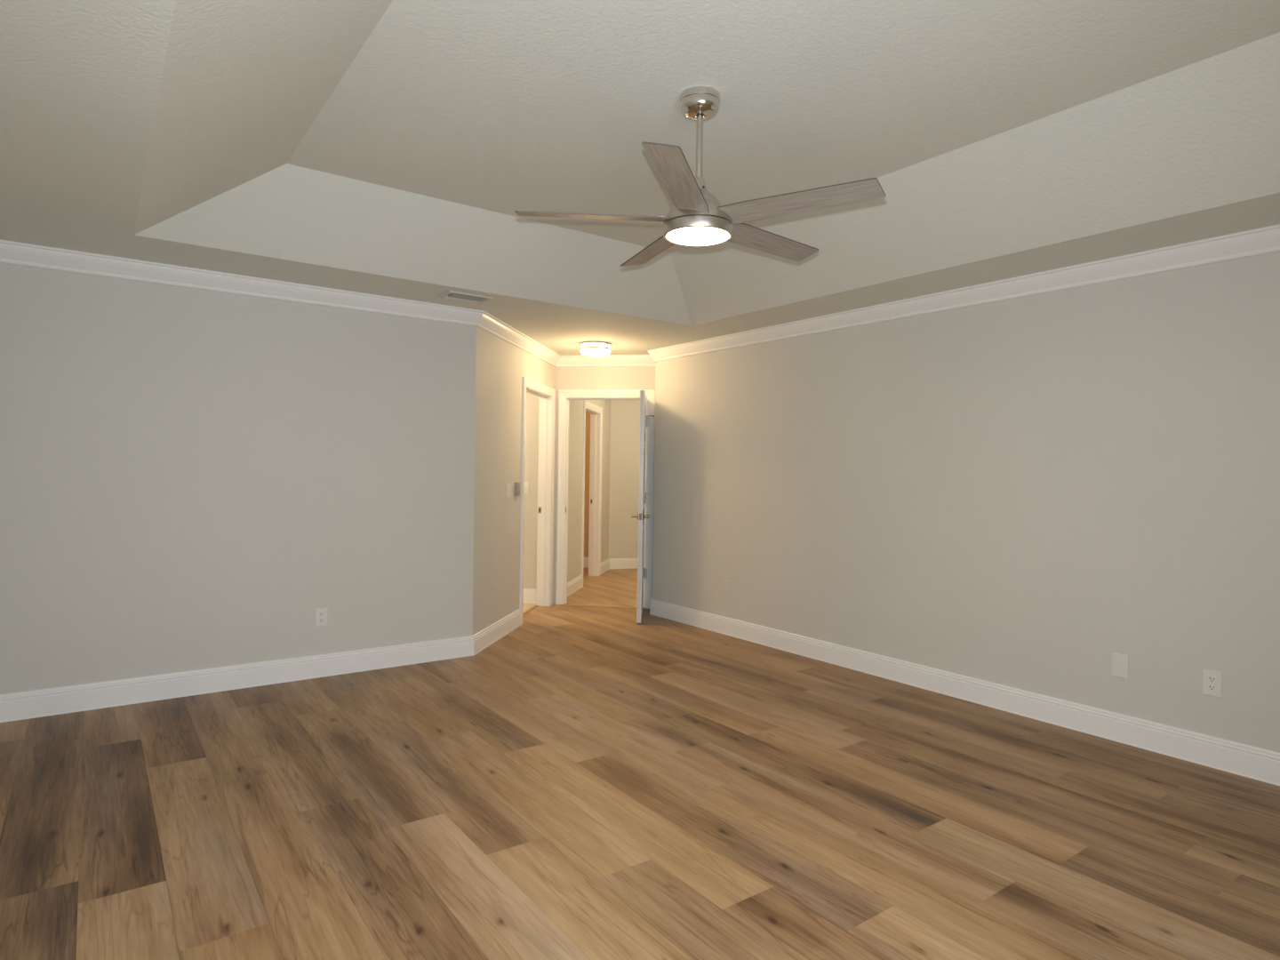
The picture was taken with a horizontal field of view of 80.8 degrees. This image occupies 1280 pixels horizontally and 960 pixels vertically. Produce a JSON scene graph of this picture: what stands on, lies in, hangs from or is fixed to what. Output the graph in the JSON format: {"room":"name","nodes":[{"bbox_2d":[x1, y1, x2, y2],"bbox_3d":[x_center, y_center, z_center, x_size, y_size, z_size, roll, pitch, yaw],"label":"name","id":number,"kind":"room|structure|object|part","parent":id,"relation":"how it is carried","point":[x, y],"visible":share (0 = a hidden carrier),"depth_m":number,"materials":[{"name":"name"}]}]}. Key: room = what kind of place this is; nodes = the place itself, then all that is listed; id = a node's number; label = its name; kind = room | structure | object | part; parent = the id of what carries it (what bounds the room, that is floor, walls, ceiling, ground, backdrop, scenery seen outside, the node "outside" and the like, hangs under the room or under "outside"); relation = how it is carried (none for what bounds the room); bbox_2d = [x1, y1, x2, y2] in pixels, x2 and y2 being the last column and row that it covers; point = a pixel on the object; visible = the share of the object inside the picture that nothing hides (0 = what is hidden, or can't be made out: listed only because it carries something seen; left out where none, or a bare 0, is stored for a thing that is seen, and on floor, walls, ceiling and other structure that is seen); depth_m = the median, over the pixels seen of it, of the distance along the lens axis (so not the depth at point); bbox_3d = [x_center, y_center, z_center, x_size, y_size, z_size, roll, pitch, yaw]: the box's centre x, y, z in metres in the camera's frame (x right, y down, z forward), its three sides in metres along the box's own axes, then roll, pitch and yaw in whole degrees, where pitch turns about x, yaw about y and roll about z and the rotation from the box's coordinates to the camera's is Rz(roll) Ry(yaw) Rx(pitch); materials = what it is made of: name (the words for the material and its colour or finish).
{"room":"empty bedroom","nodes":[
{"label":"empty bedroom","id":0,"kind":"room"},
{"bbox_2d":[0,263,476,694],"bbox_3d":[-2.343,-0.026,4.575,2.799,2.660,0.115,0,1,-36],"label":"wall","id":1,"kind":"structure","parent":0,"point":[188,476],"depth_m":4.40,"materials":[{"name":"paint"}]},
{"bbox_2d":[315,607,327,626],"bbox_3d":[-2.016,0.868,4.760,0.072,0.116,0.009,0,1,-36],"label":"electrical outlet","id":2,"kind":"object","parent":1,"relation":"attached to","point":[321,613],"visible":1,"depth_m":4.76,"materials":[{"name":"white plastic"}]},
{"bbox_2d":[472,326,610,634],"bbox_3d":[-0.840,-0.047,7.787,0.140,2.660,4.914,1,1,9],"label":"wall","id":3,"kind":"structure","parent":0,"point":[501,366],"depth_m":6.00,"materials":[{"name":"paint"}]},
{"bbox_2d":[0,608,520,722],"bbox_3d":[-1.877,1.205,2.704,2.664,0.141,7.146,1,1,-7],"label":"baseboard","id":4,"kind":"structure","parent":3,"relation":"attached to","point":[58,700],"depth_m":4.47,"materials":[{"name":"white wood"}]},
{"bbox_2d":[505,483,511,498],"bbox_3d":[-1.059,0.087,6.090,0.011,0.118,0.118,1,1,9],"label":"light switch","id":5,"kind":"object","parent":3,"relation":"attached to","point":[508,490],"visible":1,"depth_m":6.08,"materials":[{"name":"white plastic"}]},
{"bbox_2d":[514,482,519,495],"bbox_3d":[-1.022,0.076,6.276,0.027,0.112,0.076,1,1,9],"label":"keypad","id":6,"kind":"object","parent":3,"relation":"attached to","point":[516,484],"visible":1,"depth_m":6.24,"materials":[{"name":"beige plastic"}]},
{"bbox_2d":[523,588,536,603],"bbox_3d":[-1.926,1.151,6.728,1.635,0.141,1.750,1,1,9],"label":"baseboard","id":7,"kind":"structure","parent":3,"relation":"attached to","point":[530,595],"depth_m":7.47,"materials":[{"name":"white wood"}]},
{"bbox_2d":[522,605,538,615],"bbox_3d":[-1.069,1.229,6.927,0.036,0.007,0.827,1,1,9],"label":"trim","id":8,"kind":"structure","parent":3,"relation":"attached to","point":[534,606],"depth_m":7.12,"materials":[{"name":"brown wood"}]},
{"bbox_2d":[519,376,555,624],"bbox_3d":[-0.996,0.175,6.904,0.153,2.115,0.987,1,1,9],"label":"trim","id":9,"kind":"structure","parent":3,"relation":"attached to","point":[547,395],"depth_m":7.31,"materials":[{"name":"white wood"}]},
{"bbox_2d":[567,575,582,596],"bbox_3d":[-0.740,1.151,8.050,0.017,0.141,1.000,1,1,9],"label":"baseboard","id":10,"kind":"structure","parent":3,"relation":"attached to","point":[575,584],"depth_m":8.19,"materials":[{"name":"white wood"}]},
{"bbox_2d":[581,400,602,586],"bbox_3d":[-0.636,0.152,9.030,0.153,2.115,0.980,1,1,9],"label":"trim","id":11,"kind":"structure","parent":3,"relation":"attached to","point":[596,412],"depth_m":9.43,"materials":[{"name":"white wood"}]},
{"bbox_2d":[584,412,590,557],"bbox_3d":[-1.551,-0.093,10.426,2.085,2.660,0.100,1,1,9],"label":"wall","id":12,"kind":"structure","parent":0,"point":[588,415],"depth_m":10.25,"materials":[{"name":"beige paint"}]},
{"bbox_2d":[584,557,588,567],"bbox_3d":[-2.144,1.103,10.010,2.722,0.141,1.426,0,1,-36],"label":"baseboard","id":13,"kind":"structure","parent":12,"relation":"attached to","point":[586,559],"depth_m":10.25,"materials":[{"name":"white wood"}]},
{"bbox_2d":[523,366,655,604],"bbox_3d":[-0.768,-0.042,7.477,3.650,2.660,0.115,1,1,9],"label":"wall","id":14,"kind":"structure","parent":0,"point":[606,378],"depth_m":7.44,"materials":[{"name":"paint"}]},
{"bbox_2d":[524,481,529,494],"bbox_3d":[-1.135,0.078,7.473,0.072,0.118,0.011,1,1,9],"label":"light switch","id":15,"kind":"object","parent":14,"relation":"attached to","point":[526,484],"visible":0.59,"depth_m":7.47,"materials":[{"name":"white plastic"}]},
{"bbox_2d":[560,604,645,608],"bbox_3d":[-0.363,1.234,7.335,0.840,0.007,0.038,1,1,9],"label":"trim","id":16,"kind":"structure","parent":14,"relation":"attached to","point":[561,604],"depth_m":7.32,"materials":[{"name":"brown wood"}]},
{"bbox_2d":[555,389,655,608],"bbox_3d":[-0.333,0.178,7.411,0.960,2.115,0.153,1,1,9],"label":"trim","id":17,"kind":"structure","parent":14,"relation":"attached to","point":[564,396],"depth_m":7.39,"materials":[{"name":"white wood"}]},
{"bbox_2d":[631,390,654,623],"bbox_3d":[0.045,0.228,6.907,0.165,2.016,0.823,1,1,7],"label":"door","id":18,"kind":"structure","parent":14,"relation":"in","point":[642,572],"depth_m":6.52,"materials":[{"name":"white wood"}]},
{"bbox_3d":[0.056,0.903,7.281,0.022,0.090,0.003,1,1,9],"label":"casing","id":19,"kind":"part","parent":18,"relation":"part of","materials":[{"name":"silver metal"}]},
{"bbox_3d":[0.056,0.317,6.605,0.062,0.066,0.138,1,1,2],"label":"lever handle","id":20,"kind":"part","parent":18,"relation":"part of","materials":[{"name":"gold metal"}]},
{"bbox_2d":[608,400,646,558],"bbox_3d":[0.570,-0.062,10.511,2.300,2.660,0.115,1,1,-20],"label":"wall","id":21,"kind":"structure","parent":0,"point":[625,414],"depth_m":10.17,"materials":[{"name":"paint"}]},
{"bbox_2d":[600,557,644,575],"bbox_3d":[0.429,1.137,10.371,2.501,0.141,0.470,0,1,-32],"label":"baseboard","id":22,"kind":"structure","parent":21,"relation":"attached to","point":[609,564],"depth_m":10.15,"materials":[{"name":"white wood"}]},
{"bbox_2d":[0,0,1279,355],"bbox_3d":[-0.191,-1.330,3.593,5.070,0.350,7.285,0,1,-36],"label":"ceiling","id":23,"kind":"structure","parent":0,"point":[393,148],"depth_m":3.06,"materials":[{"name":"paint"}]},
{"bbox_2d":[437,290,493,303],"bbox_3d":[-1.130,-1.176,4.864,0.294,0.020,0.210,0,1,-36],"label":"ceiling vent","id":24,"kind":"object","parent":23,"relation":"in","point":[452,295],"visible":1,"depth_m":4.83,"materials":[{"name":"white metal"}]},
{"bbox_2d":[579,341,611,356],"bbox_3d":[-0.393,-1.148,6.621,0.282,0.101,0.282,0,1,-36],"label":"ceiling light","id":25,"kind":"object","parent":23,"relation":"attached to","point":[590,348],"visible":1,"depth_m":6.52,"materials":[{"name":"white glass"}]},
{"bbox_2d":[515,85,885,266],"bbox_3d":[0.252,-1.215,2.954,1.322,0.550,1.358,0,1,-36],"label":"ceiling fan","id":26,"kind":"object","parent":23,"relation":"hanging from","point":[697,218],"visible":1,"depth_m":2.82,"materials":[{"name":"wood"}]},
{"bbox_3d":[-0.175,-1.014,2.894,0.595,0.006,0.135,1,13,-4],"label":"fan blade","id":27,"kind":"part","parent":26,"relation":"part of","materials":[{"name":"grey wood"}]},
{"bbox_3d":[0.074,-1.015,3.296,0.135,0.006,0.595,-13,6,-22],"label":"fan blade","id":28,"kind":"part","parent":26,"relation":"part of","materials":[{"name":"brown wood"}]},
{"bbox_3d":[0.131,-1.004,2.533,0.135,0.006,0.595,14,4,13],"label":"fan blade","id":29,"kind":"part","parent":26,"relation":"part of","materials":[{"name":"grey wood"}]},
{"bbox_3d":[0.533,-1.007,3.184,0.595,0.006,0.135,0,-12,-40],"label":"fan blade","id":30,"kind":"part","parent":26,"relation":"part of","materials":[{"name":"grey wood"}]},
{"bbox_3d":[0.569,-1.000,2.712,0.595,0.006,0.135,1,-12,32],"label":"fan blade","id":31,"kind":"part","parent":26,"relation":"part of","materials":[{"name":"grey wood"}]},
{"bbox_2d":[0,567,1279,959],"bbox_3d":[0.256,1.290,6.281,8.980,0.060,11.000,0,1,-36],"label":"floor","id":32,"kind":"structure","parent":0,"point":[588,782],"depth_m":2.87,"materials":[{"name":"brown wood"}]},
{"bbox_2d":[651,251,1279,752],"bbox_3d":[1.996,0.039,4.519,0.115,2.660,6.194,0,1,-36],"label":"wall","id":33,"kind":"structure","parent":0,"point":[1027,492],"depth_m":4.23,"materials":[{"name":"paint"}]},
{"bbox_2d":[0,224,1279,367],"bbox_3d":[-0.160,-1.103,3.573,4.899,0.102,7.008,0,1,-36],"label":"trim","id":34,"kind":"structure","parent":33,"relation":"attached to","point":[1266,240],"depth_m":4.41,"materials":[{"name":"white wood"}]},
{"bbox_2d":[649,599,1279,786],"bbox_3d":[1.905,1.235,4.695,0.219,0.141,6.299,0,1,-36],"label":"baseboard","id":35,"kind":"structure","parent":33,"relation":"attached to","point":[1254,763],"depth_m":4.21,"materials":[{"name":"white wood"}]},
{"bbox_2d":[1111,652,1127,679],"bbox_3d":[2.431,0.941,3.812,0.008,0.118,0.074,0,1,-36],"label":"blank wall plate","id":36,"kind":"object","parent":33,"relation":"attached to","point":[1119,661],"visible":1,"depth_m":3.81,"materials":[{"name":"white plastic"}]},
{"bbox_2d":[1202,669,1222,697],"bbox_3d":[2.660,0.945,3.498,0.009,0.116,0.072,0,1,-36],"label":"electrical outlet","id":37,"kind":"object","parent":33,"relation":"attached to","point":[1212,680],"visible":1,"depth_m":3.49,"materials":[{"name":"white plastic"}]},
{"bbox_2d":[1208,675,1215,682],"bbox_3d":[2.658,0.926,3.496,0.003,0.027,0.031,0,1,-36],"label":"receptacle","id":38,"kind":"object","parent":37,"relation":"attached to","point":[1211,678],"depth_m":3.50,"materials":[{"name":"grey plastic"}]},
{"bbox_2d":[1208,684,1215,690],"bbox_3d":[2.657,0.965,3.496,0.003,0.027,0.031,0,1,-36],"label":"receptacle","id":39,"kind":"object","parent":37,"relation":"attached to","point":[1211,687],"depth_m":3.49,"materials":[{"name":"grey plastic"}]}
]}

